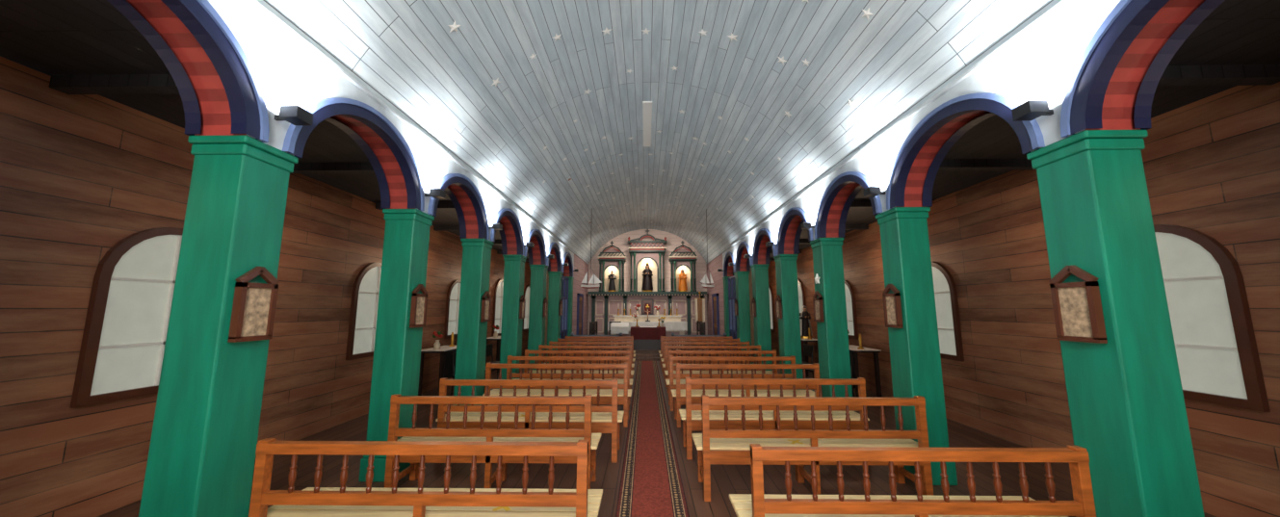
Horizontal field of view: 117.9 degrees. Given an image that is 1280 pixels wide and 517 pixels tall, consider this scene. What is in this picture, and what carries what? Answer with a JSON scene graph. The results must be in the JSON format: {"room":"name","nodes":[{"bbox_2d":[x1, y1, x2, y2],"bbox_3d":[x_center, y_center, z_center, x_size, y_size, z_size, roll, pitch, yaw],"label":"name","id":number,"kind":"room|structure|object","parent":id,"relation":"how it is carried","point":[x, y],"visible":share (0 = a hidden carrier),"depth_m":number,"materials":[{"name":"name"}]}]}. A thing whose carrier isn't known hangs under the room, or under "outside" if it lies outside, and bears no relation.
{"room":"church","nodes":[
{"label":"church","id":0,"kind":"room"},
{"bbox_2d":[0,0,528,262],"bbox_3d":[-3.613,-0.771,7.613,1.790,0.170,18.800,0,-7,1],"label":"ceiling","id":1,"kind":"structure","parent":0,"point":[85,46],"depth_m":2.83,"materials":[{"name":"brown wood"}]},
{"bbox_2d":[0,56,530,516],"bbox_3d":[-4.457,0.936,7.403,0.100,3.450,18.800,0,-7,1],"label":"wall","id":2,"kind":"structure","parent":0,"point":[81,174],"depth_m":3.20,"materials":[{"name":"brown wood"}]},
{"bbox_2d":[70,227,182,407],"bbox_3d":[-4.434,0.472,3.631,0.048,1.540,1.040,0,-7,1],"label":"window","id":3,"kind":"structure","parent":2,"relation":"in","point":[121,354],"depth_m":3.35,"materials":[{"name":"white glass"}]},
{"bbox_2d":[345,262,381,360],"bbox_3d":[-4.395,0.832,6.407,0.048,1.540,1.040,0,-7,1],"label":"window","id":4,"kind":"structure","parent":2,"relation":"in","point":[361,335],"depth_m":6.16,"materials":[{"name":"white glass"}]},
{"bbox_2d":[444,279,460,339],"bbox_3d":[-4.357,1.183,9.185,0.048,1.360,0.980,0,-7,1],"label":"window","id":5,"kind":"structure","parent":2,"relation":"in","point":[454,291],"depth_m":8.97,"materials":[{"name":"white glass"}]},
{"bbox_2d":[491,279,503,337],"bbox_3d":[-4.318,1.504,11.967,0.048,1.740,1.140,0,-7,1],"label":"window","id":6,"kind":"structure","parent":2,"relation":"in","point":[498,291],"depth_m":11.79,"materials":[{"name":"white glass"}]},
{"bbox_2d":[522,284,530,331],"bbox_3d":[-4.279,1.864,14.743,0.048,1.740,1.140,0,-7,1],"label":"window","id":7,"kind":"structure","parent":2,"relation":"in","point":[527,288],"depth_m":14.57,"materials":[{"name":"white glass"}]},
{"bbox_2d":[106,0,574,277],"bbox_3d":[-2.553,0.834,7.390,0.420,3.650,18.800,0,-7,1],"label":"wall","id":8,"kind":"structure","parent":0,"point":[232,68],"depth_m":2.67,"materials":[{"name":"white paint"}]},
{"bbox_2d":[274,104,313,125],"bbox_3d":[-2.356,-0.966,2.599,0.200,0.086,0.120,0,-7,1],"label":"floodlight","id":9,"kind":"object","parent":8,"relation":"attached to","point":[295,115],"visible":1,"depth_m":2.56,"materials":[{"name":"black metal"}]},
{"bbox_2d":[244,0,589,264],"bbox_3d":[-2.370,-0.944,7.618,0.035,0.035,18.800,0,-7,1],"label":"trim","id":10,"kind":"structure","parent":8,"relation":"attached to","point":[255,4],"depth_m":3.36,"materials":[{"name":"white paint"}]},
{"bbox_2d":[424,188,445,198],"bbox_3d":[-2.332,-0.737,4.364,0.200,0.086,0.120,0,-7,1],"label":"floodlight","id":11,"kind":"object","parent":8,"relation":"attached to","point":[433,193],"visible":0.98,"depth_m":4.31,"materials":[{"name":"black metal"}]},
{"bbox_2d":[489,223,502,230],"bbox_3d":[-2.307,-0.508,6.129,0.200,0.086,0.120,0,-7,1],"label":"floodlight","id":12,"kind":"object","parent":8,"relation":"attached to","point":[496,226],"visible":0.88,"depth_m":6.08,"materials":[{"name":"black metal"}]},
{"bbox_2d":[544,271,548,345],"bbox_3d":[-3.434,2.139,16.662,1.690,3.450,0.100,0,-7,1],"label":"wall","id":13,"kind":"structure","parent":0,"point":[547,278],"depth_m":16.60,"materials":[{"name":"brown wood"}]},
{"bbox_2d":[572,254,588,345],"bbox_3d":[-2.447,1.817,14.958,0.330,3.650,3.535,0,-7,1],"label":"wall","id":14,"kind":"structure","parent":0,"point":[583,267],"depth_m":14.54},
{"bbox_2d":[575,293,583,349],"bbox_3d":[-2.249,2.369,14.448,0.070,2.078,1.000,0,-7,1],"label":"door","id":15,"kind":"structure","parent":14,"relation":"in","point":[580,297],"depth_m":14.38,"materials":[{"name":"blue paint"}]},
{"bbox_2d":[587,229,707,335],"bbox_3d":[0.323,1.264,16.835,5.820,5.230,0.120,0,-7,1],"label":"wall","id":16,"kind":"structure","parent":0,"point":[620,242],"depth_m":16.94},
{"bbox_2d":[98,348,1215,516],"bbox_3d":[0.192,2.688,7.111,9.400,0.100,18.800,0,-7,1],"label":"floor","id":17,"kind":"structure","parent":0,"point":[726,480],"depth_m":4.01,"materials":[{"name":"brown wood"}]},
{"bbox_2d":[138,135,298,516],"bbox_3d":[-2.621,0.629,2.395,0.370,2.770,0.370,0,-7,1],"label":"pillar","id":18,"kind":"structure","parent":17,"relation":"on","point":[201,457],"depth_m":2.31,"materials":[{"name":"paint"}]},
{"bbox_2d":[227,266,279,342],"bbox_3d":[-2.432,0.283,2.438,0.045,0.466,0.255,0,-7,1],"label":"framed picture","id":19,"kind":"object","parent":18,"relation":"attached to","point":[254,304],"visible":1,"depth_m":2.42},
{"bbox_2d":[358,208,434,481],"bbox_3d":[-2.597,0.858,4.160,0.370,2.770,0.370,0,-7,1],"label":"pillar","id":20,"kind":"structure","parent":17,"relation":"on","point":[398,346],"depth_m":4.06,"materials":[{"name":"paint"}]},
{"bbox_2d":[409,284,427,327],"bbox_3d":[-2.407,0.513,4.203,0.045,0.466,0.255,0,-7,1],"label":"framed picture","id":21,"kind":"object","parent":20,"relation":"attached to","point":[419,301],"visible":1,"depth_m":4.17},
{"bbox_2d":[248,438,602,516],"bbox_3d":[-1.318,1.585,2.500,2.110,0.900,0.470,0,-7,1],"label":"pew","id":22,"kind":"object","parent":17,"relation":"on","point":[317,501],"visible":1,"depth_m":2.32,"materials":[{"name":"orange wood"}]},
{"bbox_2d":[417,331,456,395],"bbox_3d":[-3.999,2.101,7.851,0.540,1.255,1.040,0,-7,1],"label":"altar table","id":23,"kind":"object","parent":17,"relation":"on","point":[446,352],"visible":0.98,"depth_m":7.47,"materials":[{"name":"brown wood"}]},
{"bbox_2d":[450,352,485,395],"bbox_3d":[-3.207,2.209,7.224,0.444,0.883,0.440,-3,-8,22],"label":"chair","id":24,"kind":"object","parent":17,"relation":"on","point":[454,353],"visible":0.28,"depth_m":7.14,"materials":[{"name":"wood"}]},
{"bbox_2d":[453,238,493,405],"bbox_3d":[-2.572,1.087,5.925,0.370,2.770,0.370,0,-7,1],"label":"pillar","id":25,"kind":"structure","parent":17,"relation":"on","point":[471,344],"depth_m":5.83,"materials":[{"name":"paint"}]},
{"bbox_2d":[480,291,491,321],"bbox_3d":[-2.383,0.742,5.968,0.045,0.466,0.255,0,-7,1],"label":"framed picture","id":26,"kind":"object","parent":25,"relation":"attached to","point":[485,302],"visible":1,"depth_m":5.94},
{"bbox_2d":[484,367,499,379],"bbox_3d":[-3.198,2.299,7.916,0.444,0.883,0.440,-1,-8,10],"label":"chair","id":27,"kind":"object","parent":17,"relation":"on","point":[492,369],"visible":0.08,"depth_m":8.03,"materials":[{"name":"wood"}]},
{"bbox_2d":[485,343,499,365],"bbox_3d":[-3.286,2.414,8.808,0.444,0.883,0.440,0,-7,-1],"label":"chair","id":28,"kind":"object","parent":17,"relation":"on","point":[488,352],"visible":0.3,"depth_m":8.81,"materials":[{"name":"wood"}]},
{"bbox_2d":[384,393,601,489],"bbox_3d":[-1.376,1.745,3.731,1.960,0.900,0.470,0,-7,1],"label":"pew","id":29,"kind":"object","parent":17,"relation":"on","point":[431,434],"visible":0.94,"depth_m":3.54,"materials":[{"name":"orange wood"}]},
{"bbox_2d":[486,324,500,372],"bbox_3d":[-3.958,2.487,10.825,0.540,1.255,1.040,0,-7,1],"label":"altar table","id":30,"kind":"object","parent":17,"relation":"on","point":[495,337],"visible":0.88,"depth_m":10.52,"materials":[{"name":"brown wood"}]},
{"bbox_2d":[496,254,526,389],"bbox_3d":[-2.548,1.316,7.690,0.370,2.770,0.370,0,-7,1],"label":"pillar","id":31,"kind":"structure","parent":17,"relation":"on","point":[514,264],"depth_m":7.59,"materials":[{"name":"paint"}]},
{"bbox_2d":[519,295,525,318],"bbox_3d":[-2.358,0.971,7.733,0.045,0.466,0.255,0,-7,1],"label":"framed picture","id":32,"kind":"object","parent":31,"relation":"attached to","point":[522,305],"visible":1,"depth_m":7.71},
{"bbox_2d":[435,377,624,463],"bbox_3d":[-1.274,1.856,4.582,2.140,0.900,0.470,0,-7,1],"label":"pew","id":33,"kind":"object","parent":17,"relation":"on","point":[605,419],"visible":0.74,"depth_m":4.39,"materials":[{"name":"orange wood"}]},
{"bbox_2d":[527,264,548,369],"bbox_3d":[-2.523,1.546,9.455,0.370,2.770,0.370,0,-7,1],"label":"pillar","id":34,"kind":"structure","parent":17,"relation":"on","point":[538,273],"depth_m":9.36,"materials":[{"name":"paint"}]},
{"bbox_2d":[543,297,548,316],"bbox_3d":[-2.334,1.200,9.498,0.045,0.466,0.255,0,-7,1],"label":"framed picture","id":35,"kind":"object","parent":34,"relation":"attached to","point":[545,299],"visible":1,"depth_m":9.47},
{"bbox_2d":[545,271,563,364],"bbox_3d":[-2.499,1.775,11.220,0.370,2.770,0.370,0,-7,1],"label":"pillar","id":36,"kind":"structure","parent":17,"relation":"on","point":[555,277],"depth_m":11.12,"materials":[{"name":"paint"}]},
{"bbox_2d":[559,299,562,315],"bbox_3d":[-2.309,1.430,11.263,0.045,0.466,0.255,0,-7,1],"label":"framed picture","id":37,"kind":"object","parent":36,"relation":"attached to","point":[561,301],"visible":1,"depth_m":11.17},
{"bbox_2d":[482,363,631,427],"bbox_3d":[-1.226,2.022,5.861,2.200,0.900,0.470,0,-7,1],"label":"pew","id":38,"kind":"object","parent":17,"relation":"on","point":[606,392],"visible":0.64,"depth_m":5.68,"materials":[{"name":"orange wood"}]},
{"bbox_2d":[560,275,568,349],"bbox_3d":[-2.441,1.914,12.099,0.070,2.720,1.340,0,-7,1],"label":"wooden screen","id":39,"kind":"object","parent":17,"relation":"on","point":[564,280],"visible":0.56,"depth_m":12.36,"materials":[{"name":"paint"}]},
{"bbox_2d":[561,276,574,349],"bbox_3d":[-2.474,2.004,12.985,0.370,2.770,0.370,0,-7,1],"label":"pillar","id":40,"kind":"structure","parent":17,"relation":"on","point":[570,278],"depth_m":12.92,"materials":[{"name":"paint"}]},
{"bbox_2d":[505,355,633,410],"bbox_3d":[-1.219,2.138,6.753,2.190,0.900,0.470,0,-7,1],"label":"pew","id":41,"kind":"object","parent":17,"relation":"on","point":[510,358],"visible":0.48,"depth_m":6.57,"materials":[{"name":"orange wood"}]},
{"bbox_2d":[522,349,634,389],"bbox_3d":[-1.211,2.263,7.715,2.180,0.900,0.470,0,-7,1],"label":"pew","id":42,"kind":"object","parent":17,"relation":"on","point":[527,352],"visible":0.44,"depth_m":7.54,"materials":[{"name":"orange wood"}]},
{"bbox_2d":[538,344,634,379],"bbox_3d":[-1.207,2.389,8.687,2.160,0.900,0.470,0,-7,1],"label":"pew","id":43,"kind":"object","parent":17,"relation":"on","point":[540,347],"visible":0.24,"depth_m":8.50,"materials":[{"name":"orange wood"}]},
{"bbox_2d":[548,340,635,370],"bbox_3d":[-1.199,2.511,9.629,2.150,0.900,0.470,0,-7,1],"label":"pew","id":44,"kind":"object","parent":17,"relation":"on","point":[551,343],"visible":0.33,"depth_m":9.44,"materials":[{"name":"orange wood"}]},
{"bbox_2d":[589,321,600,349],"bbox_3d":[-1.555,2.814,13.876,0.440,1.050,0.460,-2,-8,16],"label":"chair","id":45,"kind":"object","parent":17,"relation":"on","point":[590,323],"depth_m":13.99,"materials":[{"name":"black wood"}]},
{"bbox_2d":[570,333,622,349],"bbox_3d":[-1.410,2.863,12.415,1.650,0.920,0.080,0,-7,1],"label":"altar rail","id":46,"kind":"object","parent":17,"relation":"on","point":[572,334],"visible":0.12,"depth_m":12.42,"materials":[{"name":"brown wood"}]},
{"bbox_2d":[557,338,635,358],"bbox_3d":[-1.191,2.634,10.571,2.140,0.900,0.470,0,-7,1],"label":"pew","id":47,"kind":"object","parent":17,"relation":"on","point":[559,339],"visible":0.34,"depth_m":10.39,"materials":[{"name":"orange wood"}]},
{"bbox_2d":[591,320,605,349],"bbox_3d":[-1.546,2.904,14.570,0.440,1.050,0.460,-2,-8,16],"label":"chair","id":48,"kind":"object","parent":17,"relation":"on","point":[596,321],"depth_m":14.73,"materials":[{"name":"brown wood"}]},
{"bbox_2d":[565,336,635,353],"bbox_3d":[-1.194,2.749,11.464,2.110,0.900,0.470,0,-7,1],"label":"pew","id":49,"kind":"object","parent":17,"relation":"on","point":[566,337],"visible":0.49,"depth_m":11.29,"materials":[{"name":"orange wood"}]},
{"bbox_2d":[587,228,706,345],"bbox_3d":[0.317,1.270,16.456,5.000,5.120,0.610,0,-7,1],"label":"altarpiece","id":50,"kind":"object","parent":17,"relation":"on","point":[605,304],"visible":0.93,"depth_m":16.39,"materials":[{"name":"pink painted wood"},{"name":"dark green paint"},{"name":"red paint"}]},
{"bbox_2d":[607,270,616,291],"bbox_3d":[-1.199,0.974,16.549,0.336,0.926,0.325,-4,-8,25],"label":"saint statue","id":51,"kind":"object","parent":50,"relation":"on","point":[612,287],"visible":0.98,"depth_m":16.48,"materials":[{"name":"red paint"}]},
{"bbox_2d":[641,262,653,291],"bbox_3d":[0.317,0.793,16.526,0.493,1.281,0.434,0,-7,1],"label":"saint statue","id":52,"kind":"object","parent":50,"relation":"on","point":[647,286],"visible":0.98,"depth_m":16.45,"materials":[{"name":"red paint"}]},
{"bbox_2d":[678,269,687,291],"bbox_3d":[1.838,0.946,16.511,0.396,0.974,0.348,0,-7,1],"label":"saint statue","id":53,"kind":"object","parent":50,"relation":"on","point":[683,287],"visible":1,"depth_m":16.45,"materials":[{"name":"red paint"}]},
{"bbox_2d":[580,348,713,360],"bbox_3d":[0.293,3.498,14.397,5.140,0.170,3.420,0,-7,1],"label":"sanctuary step","id":54,"kind":"object","parent":17,"relation":"on","point":[640,354],"visible":0.16,"depth_m":12.99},
{"bbox_2d":[610,322,628,349],"bbox_3d":[-0.693,2.753,13.356,0.600,1.037,0.456,0,-7,1],"label":"lectern","id":55,"kind":"object","parent":54,"relation":"on","point":[616,327],"visible":0.66,"depth_m":13.18,"materials":[{"name":"white fabric"}]},
{"bbox_2d":[607,315,687,345],"bbox_3d":[0.307,2.921,15.474,3.100,1.248,0.852,0,-7,1],"label":"altar","id":56,"kind":"object","parent":54,"relation":"on","point":[672,324],"visible":0.49,"depth_m":15.12,"materials":[{"name":"white fabric"}]},
{"bbox_2d":[630,326,665,350],"bbox_3d":[0.294,2.894,13.827,1.240,0.878,0.685,0,-7,1],"label":"altar table","id":57,"kind":"object","parent":54,"relation":"on","point":[645,338],"visible":0.74,"depth_m":13.56,"materials":[{"name":"red fabric"}]},
{"bbox_2d":[694,291,705,322],"bbox_3d":[2.416,2.436,15.483,0.421,2.213,0.280,5,-9,-31],"label":"banner","id":58,"kind":"object","parent":54,"relation":"on","point":[699,302],"visible":0.68,"depth_m":15.52,"materials":[{"name":"beige fabric"}]},
{"bbox_2d":[615,361,689,516],"bbox_3d":[0.133,2.407,5.383,0.610,0.011,14.500,0,-7,1],"label":"carpet runner","id":59,"kind":"object","parent":17,"relation":"on","point":[651,484],"visible":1,"depth_m":4.33,"materials":[{"name":"red carpet"}]},
{"bbox_2d":[658,336,732,367],"bbox_3d":[1.656,2.744,11.425,2.190,0.900,0.470,0,-7,1],"label":"pew","id":60,"kind":"object","parent":17,"relation":"on","point":[730,337],"visible":0.23,"depth_m":11.24,"materials":[{"name":"orange wood"}]},
{"bbox_2d":[671,333,726,349],"bbox_3d":[1.889,2.857,12.370,1.750,0.920,0.080,0,-7,1],"label":"altar rail","id":61,"kind":"object","parent":17,"relation":"on","point":[672,334],"visible":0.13,"depth_m":12.38,"materials":[{"name":"brown wood"}]},
{"bbox_2d":[691,321,705,349],"bbox_3d":[2.096,2.820,13.925,0.440,1.050,0.460,2,-8,-14],"label":"chair","id":62,"kind":"object","parent":17,"relation":"on","point":[701,326],"depth_m":14.01,"materials":[{"name":"black wood"}]},
{"bbox_2d":[659,338,739,372],"bbox_3d":[1.644,2.628,10.533,2.190,0.900,0.470,0,-7,1],"label":"pew","id":63,"kind":"object","parent":17,"relation":"on","point":[663,339],"visible":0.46,"depth_m":10.35,"materials":[{"name":"orange wood"}]},
{"bbox_2d":[660,340,749,379],"bbox_3d":[1.631,2.506,9.591,2.190,0.900,0.470,0,-7,1],"label":"pew","id":64,"kind":"object","parent":17,"relation":"on","point":[665,342],"visible":0.27,"depth_m":9.40,"materials":[{"name":"orange wood"}]},
{"bbox_2d":[662,344,761,387],"bbox_3d":[1.613,2.384,8.649,2.200,0.900,0.470,0,-7,1],"label":"pew","id":65,"kind":"object","parent":17,"relation":"on","point":[666,366],"visible":0.29,"depth_m":8.46,"materials":[{"name":"orange wood"}]},
{"bbox_2d":[664,349,777,392],"bbox_3d":[1.599,2.257,7.677,2.200,0.900,0.470,0,-7,1],"label":"pew","id":66,"kind":"object","parent":17,"relation":"on","point":[669,352],"visible":0.3,"depth_m":7.50,"materials":[{"name":"orange wood"}]},
{"bbox_2d":[722,276,734,349],"bbox_3d":[3.015,1.994,12.910,0.370,2.770,0.370,0,-7,1],"label":"pillar","id":67,"kind":"structure","parent":17,"relation":"on","point":[725,278],"depth_m":12.85,"materials":[{"name":"paint"}]},
{"bbox_2d":[665,355,796,411],"bbox_3d":[1.571,2.133,6.715,2.230,0.900,0.470,0,-7,1],"label":"pew","id":68,"kind":"object","parent":17,"relation":"on","point":[671,383],"visible":0.44,"depth_m":6.52,"materials":[{"name":"orange wood"}]},
{"bbox_2d":[728,275,737,349],"bbox_3d":[2.958,1.905,12.025,0.070,2.720,1.340,0,-7,1],"label":"wooden screen","id":69,"kind":"object","parent":17,"relation":"on","point":[731,295],"visible":0.52,"depth_m":12.31,"materials":[{"name":"paint"}]},
{"bbox_2d":[733,271,753,364],"bbox_3d":[2.991,1.765,11.145,0.370,2.770,0.370,0,-7,1],"label":"pillar","id":70,"kind":"structure","parent":17,"relation":"on","point":[744,333],"depth_m":11.05,"materials":[{"name":"paint"}]},
{"bbox_2d":[734,299,738,315],"bbox_3d":[2.801,1.421,11.193,0.045,0.466,0.255,0,-7,1],"label":"framed picture","id":71,"kind":"object","parent":70,"relation":"attached to","point":[736,300],"visible":1,"depth_m":11.15},
{"bbox_2d":[671,363,819,427],"bbox_3d":[1.578,2.017,5.823,2.190,0.900,0.470,0,-7,1],"label":"pew","id":72,"kind":"object","parent":17,"relation":"on","point":[679,394],"visible":0.6,"depth_m":5.64,"materials":[{"name":"orange wood"}]},
{"bbox_2d":[750,263,772,370],"bbox_3d":[2.966,1.536,9.380,0.370,2.770,0.370,0,-7,1],"label":"pillar","id":73,"kind":"structure","parent":17,"relation":"on","point":[761,322],"depth_m":9.28,"materials":[{"name":"paint"}]},
{"bbox_2d":[751,297,756,316],"bbox_3d":[2.777,1.191,9.428,0.045,0.466,0.255,0,-7,1],"label":"framed picture","id":74,"kind":"object","parent":73,"relation":"attached to","point":[753,304],"visible":1,"depth_m":9.37},
{"bbox_2d":[679,377,869,459],"bbox_3d":[1.572,1.863,4.642,2.170,0.900,0.470,0,-7,1],"label":"pew","id":75,"kind":"object","parent":17,"relation":"on","point":[692,416],"visible":0.69,"depth_m":4.45,"materials":[{"name":"orange wood"}]},
{"bbox_2d":[773,254,805,390],"bbox_3d":[2.942,1.307,7.615,0.370,2.770,0.370,0,-7,1],"label":"pillar","id":76,"kind":"structure","parent":17,"relation":"on","point":[786,271],"depth_m":7.52,"materials":[{"name":"paint"}]},
{"bbox_2d":[775,294,782,318],"bbox_3d":[2.752,0.962,7.663,0.045,0.466,0.255,0,-7,1],"label":"framed picture","id":77,"kind":"object","parent":76,"relation":"attached to","point":[778,310],"visible":1,"depth_m":7.62},
{"bbox_2d":[802,343,813,378],"bbox_3d":[3.634,2.402,8.715,0.444,0.883,0.440,0,-7,-3],"label":"chair","id":78,"kind":"object","parent":17,"relation":"on","point":[808,350],"visible":0.41,"depth_m":8.71,"materials":[{"name":"wood"}]},
{"bbox_2d":[800,327,817,376],"bbox_3d":[4.436,2.421,10.314,0.540,1.255,1.040,0,-7,1],"label":"altar table","id":79,"kind":"object","parent":17,"relation":"on","point":[803,341],"visible":0.06,"depth_m":9.90,"materials":[{"name":"brown wood"}]},
{"bbox_2d":[799,306,812,339],"bbox_3d":[4.455,1.713,10.387,0.352,0.872,0.310,0,-7,1],"label":"figurine","id":80,"kind":"object","parent":79,"relation":"on","point":[804,316],"visible":0.98,"depth_m":10.34,"materials":[{"name":"black fabric"}]},
{"bbox_2d":[691,394,933,501],"bbox_3d":[1.584,1.740,3.690,2.120,0.900,0.470,0,-7,1],"label":"pew","id":81,"kind":"object","parent":17,"relation":"on","point":[726,446],"visible":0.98,"depth_m":3.50,"materials":[{"name":"orange wood"}]},
{"bbox_2d":[809,237,852,397],"bbox_3d":[2.917,1.077,5.850,0.370,2.770,0.370,0,-7,1],"label":"pillar","id":82,"kind":"structure","parent":17,"relation":"on","point":[834,361],"depth_m":5.76,"materials":[{"name":"paint"}]},
{"bbox_2d":[812,290,824,321],"bbox_3d":[2.728,0.733,5.898,0.045,0.466,0.255,0,-7,1],"label":"framed picture","id":83,"kind":"object","parent":82,"relation":"attached to","point":[818,304],"visible":1,"depth_m":5.88},
{"bbox_2d":[849,355,854,397],"bbox_3d":[3.509,2.171,6.933,0.444,0.883,0.440,2,-8,-15],"label":"chair","id":84,"kind":"object","parent":17,"relation":"on","point":[850,356],"visible":0.17,"depth_m":6.80,"materials":[{"name":"wood"}]},
{"bbox_2d":[847,329,881,397],"bbox_3d":[4.403,2.112,7.934,0.540,1.255,1.040,0,-7,1],"label":"altar table","id":85,"kind":"object","parent":17,"relation":"on","point":[853,350],"visible":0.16,"depth_m":7.47,"materials":[{"name":"brown wood"}]},
{"bbox_2d":[729,444,1096,516],"bbox_3d":[1.616,1.572,2.401,2.020,0.900,0.470,0,-7,1],"label":"pew","id":86,"kind":"object","parent":17,"relation":"on","point":[757,504],"visible":1,"depth_m":2.22,"materials":[{"name":"orange wood"}]},
{"bbox_2d":[875,207,957,485],"bbox_3d":[2.893,0.848,4.085,0.370,2.770,0.370,0,-7,1],"label":"pillar","id":87,"kind":"structure","parent":17,"relation":"on","point":[916,369],"depth_m":3.98,"materials":[{"name":"paint"}]},
{"bbox_2d":[882,284,903,328],"bbox_3d":[2.703,0.504,4.133,0.045,0.466,0.255,0,-7,1],"label":"framed picture","id":88,"kind":"object","parent":87,"relation":"attached to","point":[892,305],"visible":1,"depth_m":4.11},
{"bbox_2d":[1026,130,1204,516],"bbox_3d":[2.868,0.619,2.320,0.370,2.770,0.370,0,-7,1],"label":"pillar","id":89,"kind":"structure","parent":17,"relation":"on","point":[1125,395],"depth_m":2.24,"materials":[{"name":"paint"}]},
{"bbox_2d":[1048,265,1107,343],"bbox_3d":[2.679,0.274,2.368,0.045,0.466,0.255,0,-7,1],"label":"framed picture","id":90,"kind":"object","parent":89,"relation":"attached to","point":[1078,310],"visible":1,"depth_m":2.35},
{"bbox_2d":[256,0,1061,262],"bbox_3d":[0.192,-1.752,7.688,5.200,1.545,18.800,0,-7,1],"label":"ceiling","id":91,"kind":"structure","parent":0,"point":[890,63],"depth_m":4.93,"materials":[{"name":"white wood"}]},
{"bbox_2d":[580,238,602,288],"bbox_3d":[-1.397,-0.315,11.355,0.636,2.390,0.158,0,-7,1],"label":"model ship","id":92,"kind":"object","parent":91,"relation":"hanging from","point":[596,280],"visible":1,"depth_m":11.21,"materials":[{"name":"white wood"}]},
{"bbox_2d":[642,101,652,146],"bbox_3d":[0.137,-2.546,7.439,0.160,0.022,1.800,0,-7,1],"label":"board","id":93,"kind":"object","parent":91,"relation":"attached to","point":[646,105],"depth_m":7.22,"materials":[{"name":"white wood"}]},
{"bbox_2d":[448,0,873,245],"bbox_3d":[0.276,-1.926,7.697,4.543,1.175,16.471,0,-7,1],"label":"stars","id":94,"kind":"object","parent":91,"relation":"attached to","point":[867,13],"depth_m":4.81,"materials":[{"name":"white paint"}]},
{"bbox_2d":[700,208,714,288],"bbox_3d":[1.937,-0.311,11.277,0.636,2.362,0.158,6,-10,-39],"label":"model ship","id":95,"kind":"object","parent":91,"relation":"hanging from","point":[704,279],"visible":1,"depth_m":11.19,"materials":[{"name":"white wood"}]},
{"bbox_2d":[705,253,724,345],"bbox_3d":[3.042,1.807,14.883,0.330,3.650,3.535,0,-7,1],"label":"wall","id":96,"kind":"structure","parent":0,"point":[714,265],"depth_m":14.53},
{"bbox_2d":[711,293,719,349],"bbox_3d":[2.832,2.361,14.378,0.070,2.078,1.000,0,-7,1],"label":"door","id":97,"kind":"structure","parent":96,"relation":"in","point":[715,297],"depth_m":14.23,"materials":[{"name":"blue paint"}]},
{"bbox_2d":[748,267,754,349],"bbox_3d":[4.076,2.126,16.560,1.690,3.450,0.100,0,-7,1],"label":"wall","id":98,"kind":"structure","parent":0,"point":[750,274],"depth_m":16.50,"materials":[{"name":"brown wood"}]},
{"bbox_2d":[722,0,1225,276],"bbox_3d":[2.937,0.824,7.315,0.420,3.650,18.800,0,-7,1],"label":"arcade","id":99,"kind":"object","parent":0,"point":[1099,65],"visible":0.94,"depth_m":2.64,"materials":[{"name":"white paint"}]},
{"bbox_2d":[800,222,814,229],"bbox_3d":[2.652,-0.517,6.061,0.200,0.086,0.120,0,-7,1],"label":"floodlight","id":100,"kind":"object","parent":99,"relation":"attached to","point":[805,225],"visible":0.91,"depth_m":6.01,"materials":[{"name":"black metal"}]},
{"bbox_2d":[862,186,885,197],"bbox_3d":[2.628,-0.746,4.296,0.200,0.086,0.120,0,-7,1],"label":"floodlight","id":101,"kind":"object","parent":99,"relation":"attached to","point":[871,192],"visible":1,"depth_m":4.25,"materials":[{"name":"black metal"}]},
{"bbox_2d":[705,0,1073,264],"bbox_3d":[2.754,-0.953,7.548,0.035,0.035,18.800,0,-7,1],"label":"trim","id":102,"kind":"structure","parent":99,"relation":"attached to","point":[1062,3],"depth_m":3.36,"materials":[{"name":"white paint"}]},
{"bbox_2d":[1011,100,1053,120],"bbox_3d":[2.603,-0.975,2.531,0.200,0.086,0.120,0,-7,1],"label":"floodlight","id":103,"kind":"object","parent":99,"relation":"attached to","point":[1030,110],"visible":1,"depth_m":2.50,"materials":[{"name":"black metal"}]},
{"bbox_2d":[768,81,1279,516],"bbox_3d":[4.842,0.920,7.276,0.100,3.450,18.800,0,-7,1],"label":"wall","id":104,"kind":"structure","parent":0,"point":[1212,164],"depth_m":4.38,"materials":[{"name":"brown wood"}]},
{"bbox_2d":[768,284,775,331],"bbox_3d":[4.868,1.848,14.618,0.048,1.740,1.140,0,-7,1],"label":"window","id":105,"kind":"structure","parent":104,"relation":"in","point":[771,308],"depth_m":14.24,"materials":[{"name":"white glass"}]},
{"bbox_2d":[797,279,805,313],"bbox_3d":[4.829,1.488,11.842,0.048,1.740,1.140,0,-7,1],"label":"window","id":106,"kind":"structure","parent":104,"relation":"in","point":[801,296],"depth_m":11.57,"materials":[{"name":"white glass"}]},
{"bbox_2d":[844,279,858,339],"bbox_3d":[4.790,1.167,9.060,0.048,1.360,0.980,0,-7,1],"label":"window","id":107,"kind":"structure","parent":104,"relation":"in","point":[851,318],"depth_m":8.74,"materials":[{"name":"white glass"}]},
{"bbox_2d":[931,261,964,361],"bbox_3d":[4.752,0.816,6.282,0.048,1.540,1.040,0,-7,1],"label":"window","id":108,"kind":"structure","parent":104,"relation":"in","point":[944,285],"depth_m":5.97,"materials":[{"name":"white glass"}]},
{"bbox_2d":[1153,224,1270,412],"bbox_3d":[4.713,0.455,3.506,0.048,1.540,1.040,0,-7,1],"label":"window","id":109,"kind":"structure","parent":104,"relation":"in","point":[1218,359],"depth_m":3.19,"materials":[{"name":"white glass"}]},
{"bbox_2d":[769,0,1279,261],"bbox_3d":[3.997,-0.784,7.509,1.790,0.170,18.800,0,-7,1],"label":"ceiling","id":110,"kind":"structure","parent":0,"point":[1238,43],"depth_m":2.84,"materials":[{"name":"brown wood"}]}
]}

